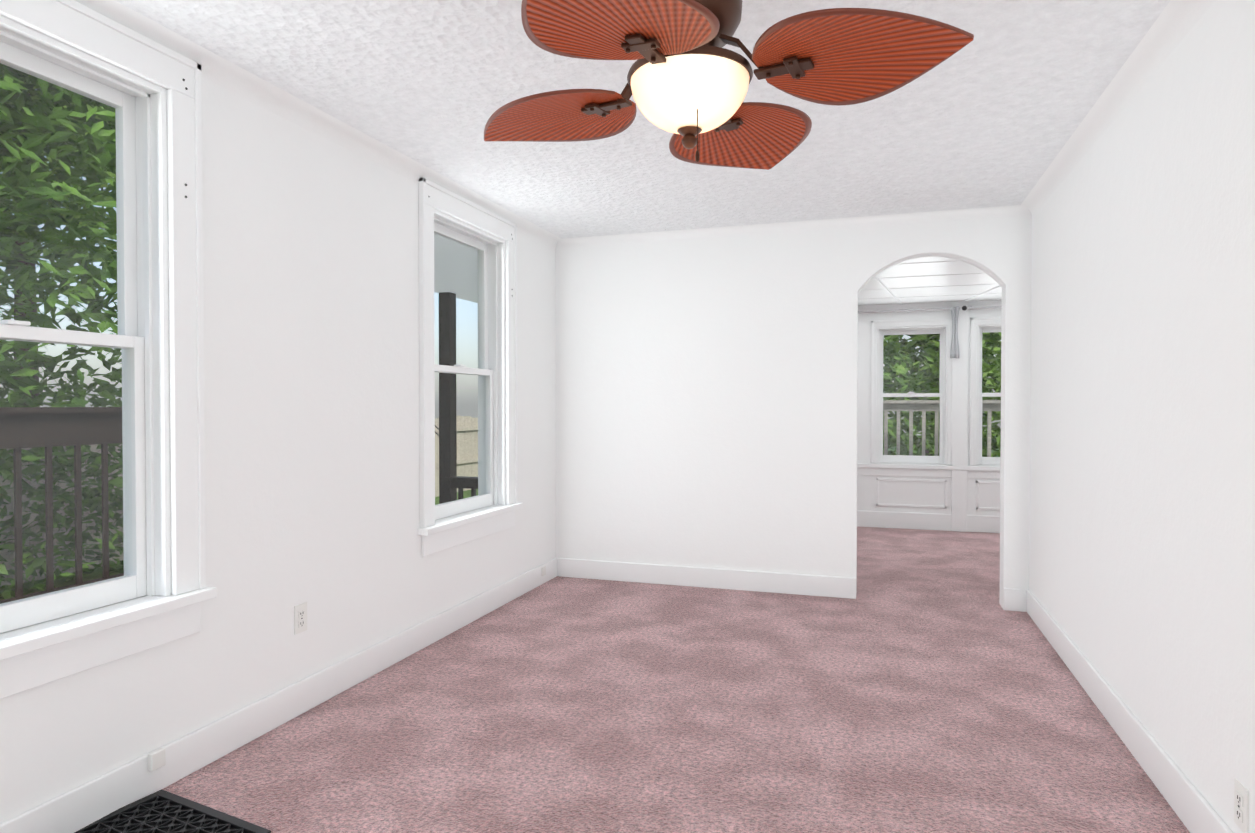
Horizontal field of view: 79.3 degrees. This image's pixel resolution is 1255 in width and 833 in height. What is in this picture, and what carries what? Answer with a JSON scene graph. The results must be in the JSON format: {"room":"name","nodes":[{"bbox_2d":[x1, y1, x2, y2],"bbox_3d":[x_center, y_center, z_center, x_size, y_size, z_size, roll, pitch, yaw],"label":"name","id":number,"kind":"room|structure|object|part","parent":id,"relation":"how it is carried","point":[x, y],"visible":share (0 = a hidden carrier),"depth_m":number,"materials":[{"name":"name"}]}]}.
{"room":"empty living room","nodes":[
{"label":"empty living room","id":0,"kind":"room"},
{"bbox_2d":[0,14,555,823],"bbox_3d":[-1.562,-0.012,2.618,0.185,2.440,6.450,0,1,18],"label":"wall","id":1,"kind":"structure","parent":0,"point":[312,350],"depth_m":3.04,"materials":[{"name":"white paint"}]},
{"bbox_2d":[0,0,216,698],"bbox_3d":[-1.710,-0.221,2.111,0.275,1.932,1.100,0,1,18],"label":"window","id":2,"kind":"structure","parent":1,"relation":"in","point":[35,656],"depth_m":2.46,"materials":[{"name":"white paint"}]},
{"bbox_3d":[-1.732,-0.225,2.118,0.090,1.640,0.800,0,1,18],"label":"left window trim sash","id":3,"kind":"part","parent":2,"relation":"part of","materials":[{"name":"white wood"}]},
{"bbox_2d":[0,558,559,832],"bbox_3d":[-1.465,1.140,2.603,0.020,0.135,6.150,0,1,18],"label":"baseboard","id":4,"kind":"structure","parent":1,"relation":"attached to","point":[136,780],"depth_m":2.79,"materials":[{"name":"white paint"}]},
{"bbox_2d":[148,748,165,771],"bbox_3d":[-1.507,1.098,2.422,0.020,0.055,0.050,0,1,18],"label":"box","id":5,"kind":"object","parent":4,"relation":"attached to","point":[156,759],"depth_m":2.41,"materials":[{"name":"white plastic"}]},
{"bbox_2d":[542,566,545,575],"bbox_3d":[-0.584,1.079,5.277,0.008,0.060,0.060,0,1,18],"label":"box","id":6,"kind":"object","parent":4,"relation":"attached to","point":[543,568],"depth_m":5.27,"materials":[{"name":"white plastic"}]},
{"bbox_2d":[294,602,306,634],"bbox_3d":[-1.320,0.816,3.062,0.009,0.115,0.070,0,1,18],"label":"electrical outlet","id":7,"kind":"object","parent":1,"relation":"attached to","point":[300,618],"visible":1,"depth_m":3.05,"materials":[{"name":"white plastic"}]},
{"bbox_2d":[418,177,522,556],"bbox_3d":[-0.971,-0.254,4.384,0.275,1.932,1.100,0,1,18],"label":"window","id":8,"kind":"structure","parent":1,"relation":"in","point":[439,535],"depth_m":4.58,"materials":[{"name":"white paint"}]},
{"bbox_3d":[-0.992,-0.259,4.391,0.090,1.640,0.800,0,1,18],"label":"window trim sash","id":9,"kind":"part","parent":8,"relation":"part of","materials":[{"name":"white wood"}]},
{"bbox_2d":[115,0,1170,238],"bbox_3d":[-0.017,-1.265,2.097,3.435,0.080,6.450,0,1,18],"label":"ceiling","id":10,"kind":"structure","parent":0,"point":[997,110],"depth_m":2.99,"materials":[{"name":"white paint"}]},
{"bbox_2d":[74,0,1214,250],"bbox_3d":[0.000,-1.190,2.093,3.100,0.070,6.150,0,1,18],"label":"crown molding","id":11,"kind":"structure","parent":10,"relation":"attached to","point":[1172,26],"depth_m":3.17,"materials":[{"name":"white paint"}]},
{"bbox_2d":[484,0,973,169],"bbox_3d":[0.149,-0.903,1.812,0.893,0.635,0.893,0,1,-17],"label":"fan","id":12,"kind":"object","parent":10,"relation":"hanging from","point":[689,78],"visible":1,"depth_m":1.70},
{"bbox_3d":[-0.202,-0.783,2.001,0.446,0.037,0.401,0,6,28],"label":"blade","id":13,"kind":"part","parent":12,"relation":"part of","materials":[{"name":"brown wicker"}]},
{"bbox_3d":[-0.039,-0.776,1.463,0.401,0.037,0.446,6,4,28],"label":"blade","id":14,"kind":"part","parent":12,"relation":"part of","materials":[{"name":"brown wicker"}]},
{"bbox_3d":[0.149,-0.748,1.814,0.292,0.125,0.292,0,1,18],"label":"lamp shade","id":15,"kind":"part","parent":12,"relation":"part of","materials":[{"name":"beige glass"}]},
{"bbox_3d":[0.149,-0.903,1.812,0.300,0.635,0.300,0,1,18],"label":"motor","id":16,"kind":"part","parent":12,"relation":"part of","materials":[{"name":"brown metal"}]},
{"bbox_3d":[0.337,-0.786,2.164,0.401,0.037,0.446,-5,-2,28],"label":"blade","id":17,"kind":"part","parent":12,"relation":"part of","materials":[{"name":"brown wicker"}]},
{"bbox_3d":[0.499,-0.778,1.625,0.446,0.037,0.401,0,-4,28],"label":"blade","id":18,"kind":"part","parent":12,"relation":"part of","materials":[{"name":"brown wicker"}]},
{"bbox_2d":[162,527,1189,832],"bbox_3d":[1.080,1.226,3.380,4.420,0.060,9.600,0,1,18],"label":"floor","id":19,"kind":"structure","parent":0,"point":[922,681],"depth_m":2.94,"materials":[{"name":"carpet"}]},
{"bbox_2d":[74,790,270,832],"bbox_3d":[-1.354,1.208,2.134,0.520,0.014,0.400,0,1,27],"label":"air vent register","id":20,"kind":"object","parent":19,"relation":"on","point":[161,811],"visible":1,"depth_m":2.26,"materials":[{"name":"grey metal"}]},
{"bbox_2d":[555,215,1031,609],"bbox_3d":[1.497,-0.046,4.935,4.200,2.440,0.150,0,1,18],"label":"wall","id":21,"kind":"structure","parent":0,"point":[706,402],"depth_m":5.10,"materials":[{"name":"white paint"}]},
{"bbox_2d":[560,558,855,598],"bbox_3d":[0.487,1.102,5.193,2.070,0.135,0.016,0,1,18],"label":"baseboard","id":22,"kind":"structure","parent":21,"relation":"attached to","point":[759,581],"depth_m":5.16,"materials":[{"name":"white paint"}]},
{"bbox_2d":[857,300,1001,515],"bbox_3d":[2.826,-0.102,7.725,3.700,2.470,0.180,0,1,18],"label":"wall","id":23,"kind":"structure","parent":0,"point":[911,493],"depth_m":7.65,"materials":[{"name":"white paint"}]},
{"bbox_2d":[870,318,951,464],"bbox_3d":[2.889,-0.233,7.708,0.784,1.482,0.230,0,1,18],"label":"window","id":24,"kind":"structure","parent":23,"relation":"in","point":[914,322],"depth_m":7.67,"materials":[{"name":"white paint"}]},
{"bbox_3d":[2.891,-0.207,7.713,0.630,1.360,0.090,0,1,18],"label":"window sash trim","id":25,"kind":"part","parent":24,"relation":"part of","materials":[{"name":"white wood"}]},
{"bbox_2d":[857,301,999,531],"bbox_3d":[2.793,-0.001,7.625,3.400,2.270,0.035,0,1,18],"label":"trim","id":26,"kind":"structure","parent":23,"relation":"attached to","point":[958,471],"depth_m":7.46,"materials":[{"name":"white paint"}]},
{"bbox_2d":[857,510,999,532],"bbox_3d":[2.796,1.051,7.649,3.400,0.165,0.016,0,1,18],"label":"baseboard","id":27,"kind":"structure","parent":23,"relation":"attached to","point":[880,519],"depth_m":7.59,"materials":[{"name":"white paint"}]},
{"bbox_2d":[858,306,1001,357],"bbox_3d":[2.782,-0.828,7.580,3.300,0.512,0.104,0,1,18],"label":"curtain rod","id":28,"kind":"object","parent":23,"relation":"attached to","point":[954,350],"visible":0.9,"depth_m":7.41,"materials":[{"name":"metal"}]},
{"bbox_2d":[970,317,1000,466],"bbox_3d":[3.774,-0.229,7.420,0.784,1.482,0.230,0,1,18],"label":"window","id":29,"kind":"structure","parent":23,"relation":"in","point":[974,321],"depth_m":7.43,"materials":[{"name":"white paint"}]},
{"bbox_3d":[3.775,-0.203,7.426,0.630,1.360,0.090,0,1,18],"label":"window trim sash","id":30,"kind":"part","parent":29,"relation":"part of","materials":[{"name":"white wood"}]},
{"bbox_2d":[858,257,1001,305],"bbox_3d":[2.377,-1.211,6.330,3.700,0.212,3.080,0,1,18],"label":"ceiling","id":31,"kind":"structure","parent":0,"point":[929,279],"depth_m":6.41,"materials":[{"name":"white paint"}]},
{"bbox_2d":[1029,0,1254,832],"bbox_3d":[1.522,0.004,1.536,0.150,2.440,6.300,0,1,18],"label":"wall","id":32,"kind":"structure","parent":0,"point":[1142,513],"depth_m":2.46,"materials":[{"name":"white paint"}]},
{"bbox_2d":[1020,589,1232,832],"bbox_3d":[1.464,1.154,1.650,0.020,0.135,6.150,0,1,18],"label":"baseboard","id":33,"kind":"structure","parent":32,"relation":"attached to","point":[1198,816],"depth_m":2.68,"materials":[{"name":"white paint"}]},
{"bbox_2d":[1234,778,1248,832],"bbox_3d":[1.561,0.993,1.927,0.009,0.115,0.070,0,1,18],"label":"electrical outlet","id":34,"kind":"object","parent":32,"relation":"attached to","point":[1241,805],"visible":1,"depth_m":1.92,"materials":[{"name":"white plastic"}]},
{"label":"outside","id":35,"kind":"structure","parent":0,"visible":0},
{"bbox_2d":[0,435,998,598],"bbox_3d":[3.355,1.734,9.379,85.000,0.050,80.000,0,1,18],"label":"ground","id":36,"kind":"structure","parent":35,"point":[96,572],"depth_m":8.17,"materials":[{"name":"green plant"}]},
{"bbox_2d":[434,233,477,503],"bbox_3d":[-2.414,0.167,9.787,5.769,3.070,10.750,0,1,18],"label":"porch","id":37,"kind":"object","parent":36,"relation":"on","point":[449,402],"depth_m":7.26,"materials":[{"name":"white"}]},
{"bbox_2d":[0,63,1000,599],"bbox_3d":[-1.003,-4.062,7.473,26.677,11.637,29.841,0,1,18],"label":"trees","id":38,"kind":"object","parent":36,"relation":"on","point":[48,161],"depth_m":6.28,"materials":[{"name":"green plant"}]},
{"bbox_2d":[0,400,1000,603],"bbox_3d":[0.677,0.840,3.637,8.550,1.905,11.450,0,1,18],"label":"railing","id":39,"kind":"object","parent":36,"relation":"on","point":[66,413],"depth_m":4.64,"materials":[{"name":"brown wood"}]}
]}

